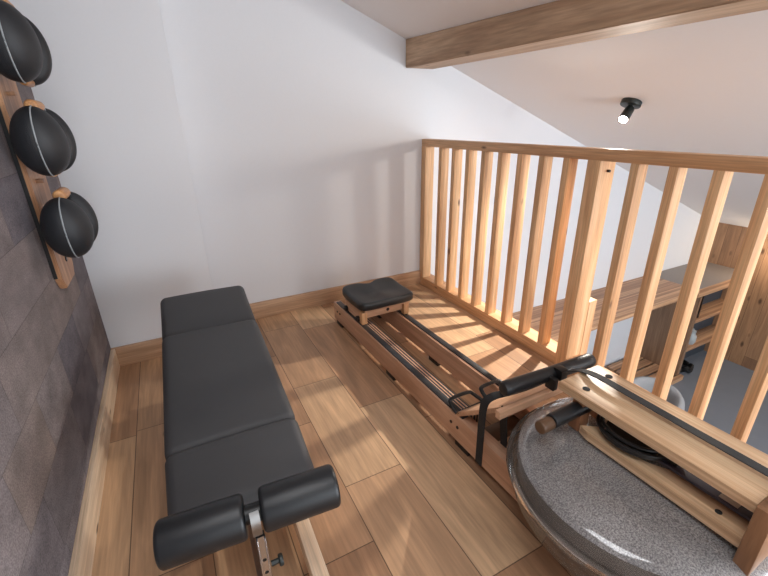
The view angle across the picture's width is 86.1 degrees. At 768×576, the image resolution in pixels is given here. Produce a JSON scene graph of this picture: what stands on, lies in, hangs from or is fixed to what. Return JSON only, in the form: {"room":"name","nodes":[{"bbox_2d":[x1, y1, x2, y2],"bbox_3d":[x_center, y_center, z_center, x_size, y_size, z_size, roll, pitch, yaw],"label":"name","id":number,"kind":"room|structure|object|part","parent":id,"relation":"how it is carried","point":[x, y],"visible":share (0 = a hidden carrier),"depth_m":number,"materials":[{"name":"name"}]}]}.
{"room":"exercise studio","nodes":[
{"label":"exercise studio","id":0,"kind":"room"},
{"bbox_2d":[0,81,110,575],"bbox_3d":[-0.451,0.018,-0.158,0.100,2.500,4.545,-12,25,-25],"label":"wall","id":1,"kind":"structure","parent":0,"point":[55,348],"depth_m":1.17,"materials":[{"name":"grey tile"}]},
{"bbox_2d":[0,74,74,288],"bbox_3d":[-1.223,-0.545,1.383,0.044,1.120,0.234,-12,25,-25],"label":"rack","id":2,"kind":"object","parent":1,"relation":"attached to","point":[35,186],"visible":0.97,"depth_m":1.39,"materials":[{"name":"brown wood"}]},
{"bbox_2d":[0,0,51,86],"bbox_3d":[-1.110,-0.737,1.238,0.142,0.233,0.303,-12,25,-25],"label":"weight","id":3,"kind":"object","parent":2,"relation":"hanging from","point":[25,55],"visible":1,"depth_m":1.17,"materials":[{"name":"black leather"}]},
{"bbox_3d":[-1.109,-0.640,1.278,0.024,0.024,0.090,-12,25,-25],"label":"handle","id":4,"kind":"part","parent":3,"relation":"part of","materials":[{"name":"brown wood"}]},
{"bbox_2d":[9,99,76,176],"bbox_3d":[-1.106,-0.486,1.341,0.142,0.233,0.303,-12,25,-25],"label":"weight","id":5,"kind":"object","parent":2,"relation":"hanging from","point":[40,138],"visible":1,"depth_m":1.25,"materials":[{"name":"black leather"}]},
{"bbox_3d":[-1.108,-0.576,1.304,0.038,0.038,0.104,-12,25,-25],"label":"handle","id":6,"kind":"part","parent":5,"relation":"part of","materials":[{"name":"brown wood"}]},
{"bbox_2d":[39,187,98,257],"bbox_3d":[-1.102,-0.231,1.444,0.142,0.233,0.303,-12,25,-25],"label":"weight","id":7,"kind":"object","parent":2,"relation":"hanging from","point":[68,222],"visible":1,"depth_m":1.35,"materials":[{"name":"black leather"}]},
{"bbox_3d":[-1.104,-0.321,1.408,0.038,0.038,0.104,-12,25,-25],"label":"handle","id":8,"kind":"part","parent":7,"relation":"part of","materials":[{"name":"brown wood"}]},
{"bbox_2d":[68,349,119,575],"bbox_3d":[-0.375,1.116,0.311,0.020,0.110,4.525,-12,25,-25],"label":"baseboard","id":9,"kind":"structure","parent":1,"relation":"attached to","point":[81,564],"depth_m":1.39,"materials":[{"name":"brown wood"}]},
{"bbox_2d":[8,0,211,347],"bbox_3d":[-1.337,-0.833,1.962,0.640,2.500,0.325,-12,25,-25],"label":"wall","id":10,"kind":"structure","parent":0,"point":[110,80],"depth_m":1.92,"materials":[{"name":"white paint"}]},
{"bbox_2d":[111,337,161,365],"bbox_3d":[-1.195,0.320,2.293,0.540,0.110,0.020,-12,25,-25],"label":"baseboard","id":11,"kind":"structure","parent":10,"relation":"attached to","point":[128,354],"depth_m":2.22,"materials":[{"name":"brown wood"}]},
{"bbox_2d":[91,284,572,575],"bbox_3d":[0.475,1.038,0.905,2.260,0.220,4.770,-12,25,-25],"label":"floor","id":12,"kind":"structure","parent":0,"point":[413,503],"depth_m":1.54,"materials":[{"name":"brown wood"}]},
{"bbox_2d":[153,286,340,575],"bbox_3d":[-0.532,0.449,1.425,0.373,0.507,1.271,-11,24,-24],"label":"bench","id":13,"kind":"object","parent":12,"relation":"on","point":[237,456],"visible":1,"depth_m":1.11,"materials":[{"name":"grey leather"}]},
{"bbox_3d":[-0.235,0.601,0.905,0.026,0.026,0.026,-11,24,-24],"label":"adjusting knob","id":14,"kind":"part","parent":13,"relation":"part of","materials":[{"name":"grey metal"}]},
{"bbox_2d":[334,277,767,575],"bbox_3d":[0.332,0.302,1.746,0.680,0.510,2.170,-12,25,-26],"label":"rowing machine","id":15,"kind":"object","parent":12,"relation":"on","point":[611,477],"visible":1,"depth_m":1.05,"materials":[{"name":"brown wood"}]},
{"bbox_3d":[-0.115,0.166,2.291,0.032,0.070,0.035,-12,25,-26],"label":"leg","id":16,"kind":"part","parent":15,"relation":"part of","materials":[{"name":"brown wood"}]},
{"bbox_3d":[-0.039,0.032,2.419,0.350,0.060,0.300,-12,25,-26],"label":"seat","id":17,"kind":"part","parent":15,"relation":"part of","materials":[{"name":"black leather"}]},
{"bbox_3d":[0.122,0.114,2.409,0.032,0.070,0.035,-12,25,-26],"label":"leg","id":18,"kind":"part","parent":15,"relation":"part of","materials":[{"name":"brown wood"}]},
{"bbox_3d":[0.172,0.454,1.835,0.047,0.112,1.970,-12,25,-26],"label":"rail","id":19,"kind":"part","parent":15,"relation":"part of","materials":[{"name":"brown wood"}]},
{"bbox_3d":[0.403,0.403,1.950,0.047,0.112,1.970,-12,25,-26],"label":"rail","id":20,"kind":"part","parent":15,"relation":"part of","materials":[{"name":"brown wood"}]},
{"bbox_3d":[0.467,0.412,1.525,0.300,0.206,0.251,-12,25,-26],"label":"footboard","id":21,"kind":"part","parent":15,"relation":"part of","materials":[{"name":"brown wood"}]},
{"bbox_3d":[0.533,0.276,1.325,0.396,0.049,0.049,-11,24,-23],"label":"handle","id":22,"kind":"part","parent":15,"relation":"part of","materials":[{"name":"black plastic"}]},
{"bbox_3d":[0.672,0.386,1.102,0.166,0.032,0.197,-12,25,-26],"label":"recoil cord","id":23,"kind":"part","parent":15,"relation":"part of","materials":[{"name":"black plastic"}]},
{"bbox_3d":[0.689,0.549,1.140,0.680,0.202,0.680,-12,25,-26],"label":"water tank","id":24,"kind":"part","parent":15,"relation":"part of","materials":[{"name":"grey plastic"}]},
{"bbox_3d":[0.777,0.474,0.921,0.024,0.002,0.037,-12,25,-26],"label":"belt plate","id":25,"kind":"part","parent":15,"relation":"part of","materials":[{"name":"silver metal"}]},
{"bbox_3d":[0.824,0.638,0.924,0.207,0.496,0.031,-12,25,-26],"label":"panel","id":26,"kind":"part","parent":15,"relation":"part of","materials":[{"name":"brown wood"}]},
{"bbox_2d":[419,139,767,442],"bbox_3d":[1.073,0.062,1.822,0.156,1.275,3.169,-12,25,-25],"label":"railing","id":27,"kind":"object","parent":12,"relation":"on","point":[579,307],"visible":0.8,"depth_m":1.90,"materials":[{"name":"brown wood"}]},
{"bbox_3d":[0.314,-0.513,3.057,0.072,1.029,0.054,-12,25,-25],"label":"post","id":28,"kind":"part","parent":27,"relation":"part of","materials":[{"name":"brown wood"}]},
{"bbox_3d":[1.055,0.442,1.964,0.100,0.065,3.169,-12,25,-25],"label":"rail","id":29,"kind":"part","parent":27,"relation":"part of","materials":[{"name":"brown wood"}]},
{"bbox_3d":[0.946,-0.076,1.962,0.102,1.029,0.064,-12,25,-25],"label":"post","id":30,"kind":"part","parent":27,"relation":"part of","materials":[{"name":"brown wood"}]},
{"bbox_3d":[1.029,-0.499,1.573,0.075,0.047,3.169,-12,25,-25],"label":"rail","id":31,"kind":"part","parent":27,"relation":"part of","materials":[{"name":"brown wood"}]},
{"bbox_2d":[158,0,700,367],"bbox_3d":[1.450,-0.568,3.768,5.730,3.879,0.100,-12,25,-25],"label":"wall","id":32,"kind":"structure","parent":0,"point":[305,123],"depth_m":2.61,"materials":[{"name":"white paint"}]},
{"bbox_2d":[250,270,420,318],"bbox_3d":[-0.384,0.053,2.914,1.523,0.110,0.020,-12,25,-25],"label":"baseboard","id":33,"kind":"structure","parent":32,"relation":"attached to","point":[281,305],"depth_m":2.84,"materials":[{"name":"brown wood"}]},
{"bbox_2d":[341,0,767,226],"bbox_3d":[2.298,-0.632,1.322,6.470,2.591,4.870,-12,25,-25],"label":"ceiling","id":34,"kind":"structure","parent":0,"point":[701,87],"depth_m":2.26,"materials":[{"name":"white paint"}]},
{"bbox_2d":[406,0,767,68],"bbox_3d":[1.443,-0.734,0.750,0.214,0.186,4.771,-13,25,-28],"label":"ceiling beam","id":35,"kind":"structure","parent":34,"relation":"attached to","point":[558,23],"depth_m":1.73,"materials":[{"name":"brown wood"}]},
{"bbox_2d":[618,97,641,123],"bbox_3d":[1.425,-1.039,2.410,0.156,0.143,0.112,-12,25,-25],"label":"ceiling spotlight","id":36,"kind":"object","parent":34,"relation":"attached to","point":[629,103],"visible":1,"depth_m":2.38,"materials":[{"name":"grey metal"}]},
{"bbox_2d":[606,350,767,454],"bbox_3d":[2.366,2.125,2.400,6.470,0.100,4.770,-12,25,-25],"label":"floor","id":37,"kind":"structure","parent":0,"point":[733,380],"depth_m":4.50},
{"bbox_2d":[512,262,733,384],"bbox_3d":[2.461,0.632,4.400,3.848,1.150,0.578,-12,25,-25],"label":"shelving unit","id":38,"kind":"object","parent":37,"relation":"on","point":[708,303],"visible":0.48,"depth_m":4.71,"materials":[{"name":"brown wood"}]},
{"bbox_2d":[512,276,699,341],"bbox_3d":[1.972,0.215,3.978,2.780,0.045,0.548,-12,25,-25],"label":"countertop","id":39,"kind":"structure","parent":38,"relation":"on","point":[667,292],"depth_m":4.08,"materials":[{"name":"brown wood"}]},
{"bbox_3d":[3.300,0.467,4.829,0.040,1.105,0.538,-12,25,-25],"label":"panel","id":40,"kind":"part","parent":38,"relation":"part of","materials":[{"name":"brown wood"}]},
{"bbox_2d":[689,328,696,344],"bbox_3d":[3.583,0.558,4.795,0.110,0.195,0.110,-12,25,-25],"label":"jar","id":41,"kind":"object","parent":38,"relation":"on","point":[693,337],"visible":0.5,"depth_m":4.75,"materials":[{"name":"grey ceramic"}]},
{"bbox_3d":[3.814,0.603,4.979,0.948,0.035,0.200,-12,25,-25],"label":"shelf","id":42,"kind":"part","parent":38,"relation":"part of","materials":[{"name":"brown wood"}]},
{"bbox_3d":[3.809,0.265,4.841,0.948,0.035,0.200,-12,25,-25],"label":"shelf","id":43,"kind":"part","parent":38,"relation":"part of","materials":[{"name":"brown wood"}]},
{"bbox_2d":[633,376,684,409],"bbox_3d":[2.524,1.171,3.912,0.493,0.522,0.461,8,24,21],"label":"tub chair","id":44,"kind":"object","parent":37,"relation":"on","point":[674,397],"visible":0.14,"depth_m":3.87,"materials":[{"name":"grey fabric"}]},
{"bbox_2d":[680,360,693,372],"bbox_3d":[3.603,0.944,4.972,0.246,0.116,0.223,-12,25,-25],"label":"cable bundle","id":45,"kind":"object","parent":37,"relation":"on","point":[688,367],"visible":0.54,"depth_m":4.89,"materials":[{"name":"black plastic"}]},
{"bbox_2d":[704,222,767,370],"bbox_3d":[5.176,0.687,3.403,0.100,1.720,4.770,-12,25,-25],"label":"wall","id":46,"kind":"structure","parent":0,"point":[750,333],"depth_m":4.90,"materials":[{"name":"brown wood"}]}
]}

